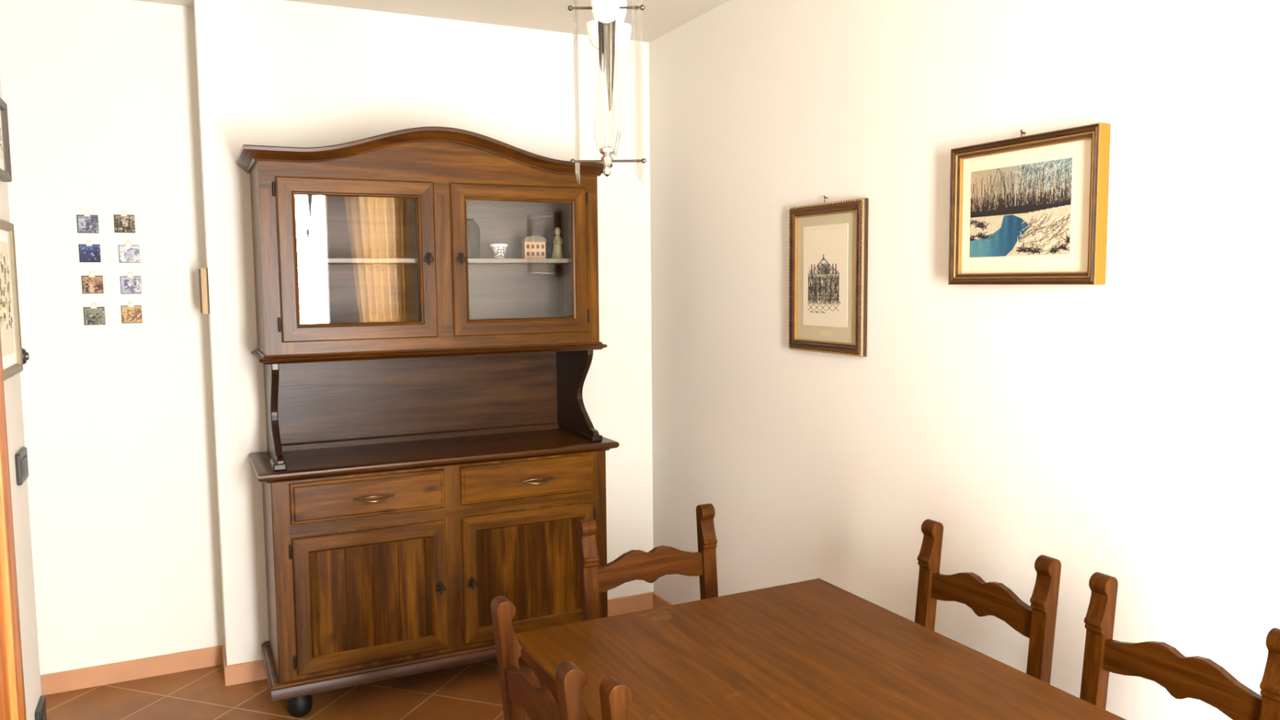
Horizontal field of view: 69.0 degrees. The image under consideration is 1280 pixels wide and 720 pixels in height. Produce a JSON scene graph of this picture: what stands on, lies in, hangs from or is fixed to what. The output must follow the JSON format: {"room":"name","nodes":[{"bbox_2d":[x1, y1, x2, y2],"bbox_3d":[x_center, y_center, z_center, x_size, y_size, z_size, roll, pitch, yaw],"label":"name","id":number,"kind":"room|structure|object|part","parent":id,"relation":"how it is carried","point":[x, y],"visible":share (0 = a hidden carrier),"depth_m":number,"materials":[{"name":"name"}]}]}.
{"room":"dining room","nodes":[
{"label":"dining room","id":0,"kind":"room"},
{"bbox_2d":[0,75,41,719],"bbox_3d":[-0.799,0.203,0.610,0.120,2.700,4.130,-3,5,-26],"label":"wall","id":1,"kind":"structure","parent":0,"point":[12,385],"depth_m":2.40,"materials":[{"name":"beige paint"}]},
{"bbox_2d":[0,97,12,182],"bbox_3d":[-1.558,-0.543,2.252,0.020,0.198,0.260,-3,5,-26],"label":"framed photo","id":2,"kind":"object","parent":1,"relation":"attached to","point":[5,154],"visible":1,"depth_m":2.35,"materials":[{"name":"brown"}]},
{"bbox_2d":[0,121,3,159],"bbox_3d":[-1.559,-0.543,2.251,0.001,0.094,0.186,-3,5,-26],"label":"photo","id":3,"kind":"object","parent":2,"relation":"attached to","point":[1,144],"depth_m":2.32},
{"bbox_2d":[0,218,23,381],"bbox_3d":[-1.536,-0.148,2.250,0.020,0.379,0.300,-3,5,-26],"label":"framed photo","id":4,"kind":"object","parent":1,"relation":"attached to","point":[10,322],"visible":0.98,"depth_m":2.32,"materials":[{"name":"white wood"}]},
{"bbox_2d":[0,336,26,719],"bbox_3d":[-1.202,0.421,1.630,0.028,2.100,1.098,-3,5,-26],"label":"door","id":5,"kind":"structure","parent":1,"relation":"in","point":[12,698],"depth_m":2.06,"materials":[{"name":"brown wood"}]},
{"bbox_2d":[15,447,28,485],"bbox_3d":[-1.593,0.273,2.404,0.014,0.080,0.120,-3,5,-26],"label":"light switch","id":6,"kind":"object","parent":1,"relation":"attached to","point":[21,456],"visible":1,"depth_m":2.37,"materials":[{"name":"black plastic"}]},
{"bbox_2d":[22,347,29,364],"bbox_3d":[-1.624,-0.009,2.450,0.026,0.044,0.044,-3,5,-26],"label":"switch","id":7,"kind":"object","parent":1,"relation":"attached to","point":[25,355],"visible":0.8,"depth_m":2.44,"materials":[{"name":"black plastic"}]},
{"bbox_2d":[35,695,47,719],"bbox_3d":[-1.603,0.958,2.494,0.012,0.080,0.120,-3,5,-26],"label":"wall socket","id":8,"kind":"object","parent":1,"relation":"attached to","point":[41,711],"visible":1,"depth_m":2.49,"materials":[{"name":"black plastic"}]},
{"bbox_2d":[0,0,224,675],"bbox_3d":[-2.875,-0.013,3.377,2.390,2.700,0.160,-3,5,-26],"label":"wall","id":9,"kind":"structure","parent":0,"point":[100,96],"depth_m":3.67,"materials":[{"name":"beige paint"}]},
{"bbox_2d":[76,210,98,233],"bbox_3d":[-2.136,-0.535,3.601,0.072,0.087,0.012,-3,5,-26],"label":"print","id":10,"kind":"object","parent":9,"relation":"attached to","point":[86,223],"visible":1,"depth_m":3.60,"materials":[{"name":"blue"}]},
{"bbox_2d":[78,240,101,262],"bbox_3d":[-2.134,-0.422,3.611,0.072,0.087,0.012,-3,5,-26],"label":"print","id":11,"kind":"object","parent":9,"relation":"attached to","point":[88,252],"visible":1,"depth_m":3.61,"materials":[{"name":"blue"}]},
{"bbox_2d":[81,271,103,293],"bbox_3d":[-2.130,-0.302,3.622,0.072,0.087,0.012,-3,5,-26],"label":"print","id":12,"kind":"object","parent":9,"relation":"attached to","point":[91,284],"visible":1,"depth_m":3.62,"materials":[{"name":"brown"}]},
{"bbox_2d":[83,302,105,324],"bbox_3d":[-2.129,-0.180,3.633,0.072,0.087,0.012,-3,5,-26],"label":"print","id":13,"kind":"object","parent":9,"relation":"attached to","point":[93,315],"visible":1,"depth_m":3.63,"materials":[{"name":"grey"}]},
{"bbox_2d":[113,210,135,232],"bbox_3d":[-2.024,-0.543,3.655,0.072,0.087,0.012,-3,5,-26],"label":"print","id":14,"kind":"object","parent":9,"relation":"attached to","point":[123,223],"visible":1,"depth_m":3.66,"materials":[{"name":"brown"}]},
{"bbox_2d":[118,240,139,262],"bbox_3d":[-2.014,-0.426,3.670,0.072,0.087,0.012,-3,5,-26],"label":"print","id":15,"kind":"object","parent":9,"relation":"attached to","point":[127,253],"visible":1,"depth_m":3.67,"materials":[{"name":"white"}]},
{"bbox_2d":[120,271,142,293],"bbox_3d":[-2.012,-0.305,3.680,0.072,0.087,0.012,-3,5,-26],"label":"print","id":16,"kind":"object","parent":9,"relation":"attached to","point":[130,284],"visible":1,"depth_m":3.68,"materials":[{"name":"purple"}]},
{"bbox_2d":[120,301,142,323],"bbox_3d":[-2.014,-0.189,3.688,0.072,0.087,0.012,-3,5,-26],"label":"print","id":17,"kind":"object","parent":9,"relation":"attached to","point":[131,313],"visible":1,"depth_m":3.69,"materials":[{"name":"brown"}]},
{"bbox_2d":[40,591,653,695],"bbox_3d":[-1.919,1.263,3.720,4.290,0.080,0.250,-3,5,-26],"label":"baseboard","id":18,"kind":"structure","parent":9,"relation":"attached to","point":[128,670],"depth_m":3.78,"materials":[{"name":"tile"}]},
{"bbox_2d":[44,608,653,719],"bbox_3d":[-0.752,1.529,1.533,4.450,0.100,5.550,-3,5,-26],"label":"floor","id":19,"kind":"structure","parent":0,"point":[469,691],"depth_m":3.59,"materials":[{"name":"tile"}]},
{"bbox_2d":[235,126,619,717],"bbox_3d":[-0.817,0.198,3.756,1.392,2.176,0.497,-3,5,-26],"label":"hutch","id":20,"kind":"object","parent":19,"relation":"on","point":[435,453],"visible":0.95,"depth_m":3.65,"materials":[{"name":"brown wood"}]},
{"bbox_3d":[-1.028,-0.367,3.419,0.558,0.586,0.019,-3,5,-26],"label":"glass door","id":21,"kind":"part","parent":20,"relation":"part of","materials":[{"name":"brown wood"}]},
{"bbox_2d":[297,257,418,264],"bbox_3d":[-1.138,-0.383,3.625,0.610,0.018,0.330,-3,5,-26],"label":"shelf","id":22,"kind":"object","parent":20,"relation":"attached to","point":[300,260],"depth_m":3.50,"materials":[{"name":"white glass"}]},
{"bbox_3d":[-1.002,0.505,3.458,0.558,0.150,0.020,-3,5,-26],"label":"drawer","id":23,"kind":"part","parent":20,"relation":"part of","materials":[{"name":"brown wood"}]},
{"bbox_3d":[-0.999,0.882,3.490,0.558,0.508,0.019,-3,5,-26],"label":"door","id":24,"kind":"part","parent":20,"relation":"part of","materials":[{"name":"brown wood"}]},
{"bbox_3d":[-1.001,0.882,3.494,0.438,0.388,0.010,-3,5,-26],"label":"panel","id":25,"kind":"part","parent":20,"relation":"part of","materials":[{"name":"brown wood"}]},
{"bbox_3d":[-0.980,0.513,3.441,0.153,0.024,0.032,-3,5,-26],"label":"handle","id":26,"kind":"part","parent":20,"relation":"part of","materials":[{"name":"brown metal"}]},
{"bbox_3d":[-0.922,0.142,3.967,1.204,0.391,0.018,-3,5,-26],"label":"console panel","id":27,"kind":"part","parent":20,"relation":"part of","materials":[{"name":"brown wood"}]},
{"bbox_3d":[-0.914,0.324,3.968,1.204,0.029,0.014,-3,5,-26],"label":"console rail","id":28,"kind":"part","parent":20,"relation":"part of","materials":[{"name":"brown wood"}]},
{"bbox_3d":[-0.836,-0.813,3.688,1.388,0.151,0.456,-3,5,-26],"label":"cornice","id":29,"kind":"part","parent":20,"relation":"part of","materials":[{"name":"brown wood"}]},
{"bbox_3d":[-0.928,-0.405,3.921,1.252,0.660,0.016,-3,5,-26],"label":"panel","id":30,"kind":"part","parent":20,"relation":"part of","materials":[{"name":"clear glass"}]},
{"bbox_3d":[-0.833,-0.044,3.764,1.344,0.032,0.434,-3,5,-26],"label":"waist moulding","id":31,"kind":"part","parent":20,"relation":"part of","materials":[{"name":"brown wood"}]},
{"bbox_2d":[248,428,619,483],"bbox_3d":[-0.817,0.373,3.775,1.392,0.038,0.488,-3,5,-26],"label":"countertop","id":32,"kind":"structure","parent":20,"relation":"on","point":[329,462],"depth_m":3.66,"materials":[{"name":"brown wood"}]},
{"bbox_3d":[-0.753,-0.078,3.596,1.090,0.108,0.016,-3,5,-26],"label":"rail","id":33,"kind":"part","parent":20,"relation":"part of","materials":[{"name":"brown wood"}]},
{"bbox_3d":[-0.725,0.589,3.609,1.194,0.039,0.002,-3,5,-26],"label":"drawer rail","id":34,"kind":"part","parent":20,"relation":"part of","materials":[{"name":"brown wood"}]},
{"bbox_2d":[466,218,480,257],"bbox_3d":[-0.693,-0.494,3.806,0.080,0.163,0.080,-3,5,-26],"label":"vase","id":35,"kind":"object","parent":20,"relation":"on","point":[473,228],"visible":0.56,"depth_m":3.77,"materials":[{"name":"grey ceramic"}]},
{"bbox_2d":[489,244,507,258],"bbox_3d":[-0.585,-0.450,3.863,0.072,0.062,0.072,-3,5,-26],"label":"cup","id":36,"kind":"object","parent":20,"relation":"on","point":[499,251],"visible":0.96,"depth_m":3.84,"materials":[{"name":"white ceramic"}]},
{"bbox_3d":[-0.469,-0.395,3.691,0.558,0.586,0.019,-3,5,-26],"label":"glass door","id":37,"kind":"part","parent":20,"relation":"part of","materials":[{"name":"brown wood"}]},
{"bbox_2d":[467,257,571,264],"bbox_3d":[-0.565,-0.412,3.904,0.610,0.018,0.330,-3,5,-26],"label":"shelf","id":38,"kind":"object","parent":20,"relation":"attached to","point":[470,260],"depth_m":3.79,"materials":[{"name":"white"}]},
{"bbox_3d":[-0.444,0.476,3.730,0.558,0.150,0.020,-3,5,-26],"label":"drawer","id":39,"kind":"part","parent":20,"relation":"part of","materials":[{"name":"brown wood"}]},
{"bbox_3d":[-0.440,0.854,3.763,0.558,0.508,0.019,-3,5,-26],"label":"door","id":40,"kind":"part","parent":20,"relation":"part of","materials":[{"name":"brown wood"}]},
{"bbox_3d":[-0.442,0.854,3.766,0.438,0.388,0.010,-3,5,-26],"label":"panel","id":41,"kind":"part","parent":20,"relation":"part of","materials":[{"name":"brown wood"}]},
{"bbox_2d":[520,235,546,258],"bbox_3d":[-0.448,-0.474,3.928,0.100,0.097,0.046,-3,5,-26],"label":"model","id":42,"kind":"object","parent":20,"relation":"on","point":[532,246],"visible":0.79,"depth_m":3.91},
{"bbox_3d":[-0.406,0.483,3.721,0.153,0.024,0.032,-3,5,-26],"label":"handle","id":43,"kind":"part","parent":20,"relation":"part of","materials":[{"name":"brown metal"}]},
{"bbox_2d":[551,226,564,258],"bbox_3d":[-0.350,-0.498,3.971,0.056,0.136,0.061,-3,5,-26],"label":"figurine","id":44,"kind":"object","parent":20,"relation":"on","point":[557,253],"visible":0.95,"depth_m":3.96,"materials":[{"name":"beige ceramic"}]},
{"bbox_3d":[-0.342,-0.502,3.955,0.039,0.025,0.026,-3,5,-26],"label":"arm","id":45,"kind":"part","parent":44,"relation":"part of"},
{"bbox_2d":[490,595,590,719],"bbox_3d":[-0.023,0.966,1.860,0.437,0.952,0.412,-3,5,-26],"label":"dining chair","id":46,"kind":"object","parent":19,"relation":"on","point":[521,690],"visible":1,"depth_m":1.79,"materials":[{"name":"brown wood"}]},
{"bbox_3d":[-0.263,0.961,1.949,0.084,0.952,0.042,-3,5,-26],"label":"post","id":47,"kind":"part","parent":46,"relation":"part of","materials":[{"name":"brown wood"}]},
{"bbox_3d":[-0.192,0.651,1.752,0.021,0.099,0.336,-8,8,-25],"label":"rail","id":48,"kind":"part","parent":46,"relation":"part of","materials":[{"name":"brown wood"}]},
{"bbox_3d":[-0.100,0.987,1.617,0.084,0.952,0.042,-3,5,-26],"label":"post","id":49,"kind":"part","parent":46,"relation":"part of","materials":[{"name":"brown wood"}]},
{"bbox_2d":[599,675,631,719],"bbox_3d":[0.217,0.997,1.467,0.437,0.952,0.412,-3,5,-26],"label":"dining chair","id":50,"kind":"object","parent":19,"relation":"on","point":[615,696],"visible":1,"depth_m":1.50,"materials":[{"name":"brown wood"}]},
{"bbox_2d":[577,503,718,621],"bbox_3d":[0.111,0.912,2.470,0.412,0.952,0.437,-3,5,-26],"label":"dining chair","id":51,"kind":"object","parent":19,"relation":"on","point":[649,566],"visible":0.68,"depth_m":2.59,"materials":[{"name":"brown wood"}]},
{"bbox_3d":[-0.133,0.908,2.548,0.042,0.952,0.084,-3,5,-26],"label":"post","id":52,"kind":"part","parent":51,"relation":"part of","materials":[{"name":"brown wood"}]},
{"bbox_3d":[0.027,0.576,2.608,0.336,0.099,0.021,-3,1,-26],"label":"rail","id":53,"kind":"part","parent":51,"relation":"part of","materials":[{"name":"brown wood"}]},
{"bbox_3d":[0.199,0.891,2.710,0.042,0.952,0.084,-3,5,-26],"label":"post","id":54,"kind":"part","parent":51,"relation":"part of","materials":[{"name":"brown wood"}]},
{"bbox_2d":[515,577,1126,719],"bbox_3d":[0.469,1.066,1.642,0.881,0.780,1.679,-3,5,-26],"label":"dining table","id":55,"kind":"object","parent":19,"relation":"on","point":[815,649],"visible":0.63,"depth_m":1.98,"materials":[{"name":"brown wood"}]},
{"bbox_3d":[-0.195,1.046,2.169,0.070,0.744,0.070,-3,5,-26],"label":"leg","id":56,"kind":"part","parent":55,"relation":"part of","materials":[{"name":"brown wood"}]},
{"bbox_2d":[914,519,1061,684],"bbox_3d":[0.693,0.924,2.270,0.437,0.952,0.412,-3,5,-26],"label":"dining chair","id":57,"kind":"object","parent":19,"relation":"on","point":[1036,621],"visible":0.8,"depth_m":2.26,"materials":[{"name":"brown wood"}]},
{"bbox_3d":[0.770,0.903,2.513,0.084,0.952,0.042,-3,5,-26],"label":"post","id":58,"kind":"part","parent":57,"relation":"part of","materials":[{"name":"brown wood"}]},
{"bbox_3d":[0.855,0.592,2.323,0.021,0.099,0.336,2,3,-26],"label":"rail","id":59,"kind":"part","parent":57,"relation":"part of","materials":[{"name":"brown wood"}]},
{"bbox_3d":[0.933,0.929,2.182,0.084,0.952,0.042,-3,5,-26],"label":"post","id":60,"kind":"part","parent":57,"relation":"part of","materials":[{"name":"brown wood"}]},
{"bbox_2d":[1080,572,1279,719],"bbox_3d":[0.919,0.961,1.809,0.437,0.952,0.412,-3,5,-26],"label":"dining chair","id":61,"kind":"object","parent":19,"relation":"on","point":[1198,677],"visible":0.99,"depth_m":1.88,"materials":[{"name":"brown wood"}]},
{"bbox_3d":[0.997,0.940,2.052,0.084,0.952,0.042,-3,5,-26],"label":"post","id":62,"kind":"part","parent":61,"relation":"part of","materials":[{"name":"brown wood"}]},
{"bbox_3d":[1.081,0.629,1.862,0.021,0.099,0.336,2,3,-26],"label":"rail","id":63,"kind":"part","parent":61,"relation":"part of","materials":[{"name":"brown wood"}]},
{"bbox_3d":[1.159,0.966,1.720,0.084,0.952,0.042,-3,5,-26],"label":"post","id":64,"kind":"part","parent":61,"relation":"part of","materials":[{"name":"brown wood"}]},
{"bbox_2d":[193,0,653,665],"bbox_3d":[-0.824,-0.107,4.242,2.060,2.700,0.400,-3,5,-26],"label":"wall","id":65,"kind":"structure","parent":0,"point":[270,73],"depth_m":3.82,"materials":[{"name":"beige paint"}]},
{"bbox_2d":[198,267,209,314],"bbox_3d":[-1.722,-0.273,3.676,0.030,0.178,0.134,-3,5,-26],"label":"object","id":66,"kind":"object","parent":65,"relation":"attached to","point":[202,272],"visible":1,"depth_m":3.62,"materials":[{"name":"beige wood"}]},
{"bbox_2d":[133,0,729,42],"bbox_3d":[-0.779,-1.261,1.295,4.450,0.100,5.550,-3,5,-26],"label":"ceiling","id":67,"kind":"structure","parent":0,"point":[658,18],"depth_m":3.81,"materials":[{"name":"beige paint"}]},
{"bbox_2d":[567,0,646,183],"bbox_3d":[-0.058,-0.773,1.603,0.129,0.937,0.240,-1,5,0],"label":"hanging lamp","id":68,"kind":"object","parent":67,"relation":"hanging from","point":[608,33],"visible":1,"depth_m":1.57,"materials":[{"name":"glass"}]},
{"bbox_3d":[-0.116,-0.587,1.554,0.009,0.009,0.009,-1,5,0],"label":"knob","id":69,"kind":"part","parent":68,"relation":"part of","materials":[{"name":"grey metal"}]},
{"bbox_3d":[-0.114,-0.336,1.575,0.009,0.009,0.009,-1,5,0],"label":"knob","id":70,"kind":"part","parent":68,"relation":"part of","materials":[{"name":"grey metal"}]},
{"bbox_3d":[-0.107,-0.469,1.564,0.004,0.338,0.060,-1,5,0],"label":"glass plate","id":71,"kind":"part","parent":68,"relation":"part of","materials":[{"name":"clear glass"}]},
{"bbox_3d":[-0.056,-0.588,1.554,0.116,0.004,0.004,-1,5,0],"label":"rod","id":72,"kind":"part","parent":68,"relation":"part of","materials":[{"name":"grey metal"}]},
{"bbox_3d":[-0.054,-0.336,1.575,0.116,0.004,0.004,-1,5,0],"label":"rod","id":73,"kind":"part","parent":68,"relation":"part of","materials":[{"name":"grey metal"}]},
{"bbox_3d":[-0.048,-0.460,1.647,0.009,0.207,0.165,0,5,6],"label":"arm","id":74,"kind":"part","parent":68,"relation":"part of","materials":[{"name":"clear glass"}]},
{"bbox_3d":[-0.041,-0.656,1.708,0.034,0.090,0.034,-1,5,0],"label":"bulb","id":75,"kind":"part","parent":68,"relation":"part of","materials":[{"name":"white glass"}]},
{"bbox_3d":[0.004,-0.588,1.554,0.009,0.009,0.009,-1,5,0],"label":"knob","id":76,"kind":"part","parent":68,"relation":"part of","materials":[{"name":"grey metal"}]},
{"bbox_3d":[0.006,-0.337,1.575,0.009,0.009,0.009,-1,5,0],"label":"knob","id":77,"kind":"part","parent":68,"relation":"part of","materials":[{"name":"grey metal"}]},
{"bbox_2d":[648,0,1279,719],"bbox_3d":[1.254,0.050,2.175,0.150,2.700,5.150,-3,5,-26],"label":"wall","id":78,"kind":"structure","parent":0,"point":[1126,428],"depth_m":2.60,"materials":[{"name":"beige paint"}]},
{"bbox_2d":[652,591,673,608],"bbox_3d":[1.161,1.353,2.319,0.010,0.080,5.000,-3,5,-26],"label":"baseboard","id":79,"kind":"structure","parent":78,"relation":"attached to","point":[658,601],"depth_m":4.48,"materials":[{"name":"ceramic"}]},
{"bbox_3d":[0.636,-0.551,3.190,0.016,0.025,0.004,-3,5,-26],"label":"hook","id":80,"kind":"object","parent":78,"relation":"attached to","visible":0},
{"bbox_2d":[788,198,868,356],"bbox_3d":[0.637,-0.280,3.200,0.026,0.512,0.408,-3,5,-26],"label":"engraving","id":81,"kind":"object","parent":80,"relation":"hanging from","point":[828,242],"visible":1,"depth_m":3.18,"materials":[{"name":"beige paper"}]},
{"bbox_2d":[803,228,845,327],"bbox_3d":[0.633,-0.281,3.207,0.001,0.330,0.235,-3,5,-26],"label":"print","id":82,"kind":"object","parent":81,"relation":"attached to","point":[824,251],"depth_m":3.20},
{"bbox_3d":[0.640,-0.093,3.216,0.001,0.016,0.060,-3,5,-26],"label":"caption plate","id":83,"kind":"part","parent":81,"relation":"part of","materials":[{"name":"gold"}]},
{"bbox_3d":[1.001,-0.590,2.436,0.016,0.025,0.004,-3,5,-26],"label":"hook","id":84,"kind":"object","parent":78,"relation":"attached to","visible":0},
{"bbox_2d":[948,122,1111,284],"bbox_3d":[0.998,-0.388,2.434,0.039,0.381,0.478,-3,5,-26],"label":"framed painting","id":85,"kind":"object","parent":84,"relation":"hanging from","point":[1032,209],"visible":1,"depth_m":2.40,"materials":[{"name":"brown"}]},
{"bbox_2d":[969,157,1072,257],"bbox_3d":[0.992,-0.392,2.447,0.001,0.236,0.328,-3,5,-26],"label":"picture","id":86,"kind":"object","parent":85,"relation":"attached to","point":[1025,209],"depth_m":2.43}
]}

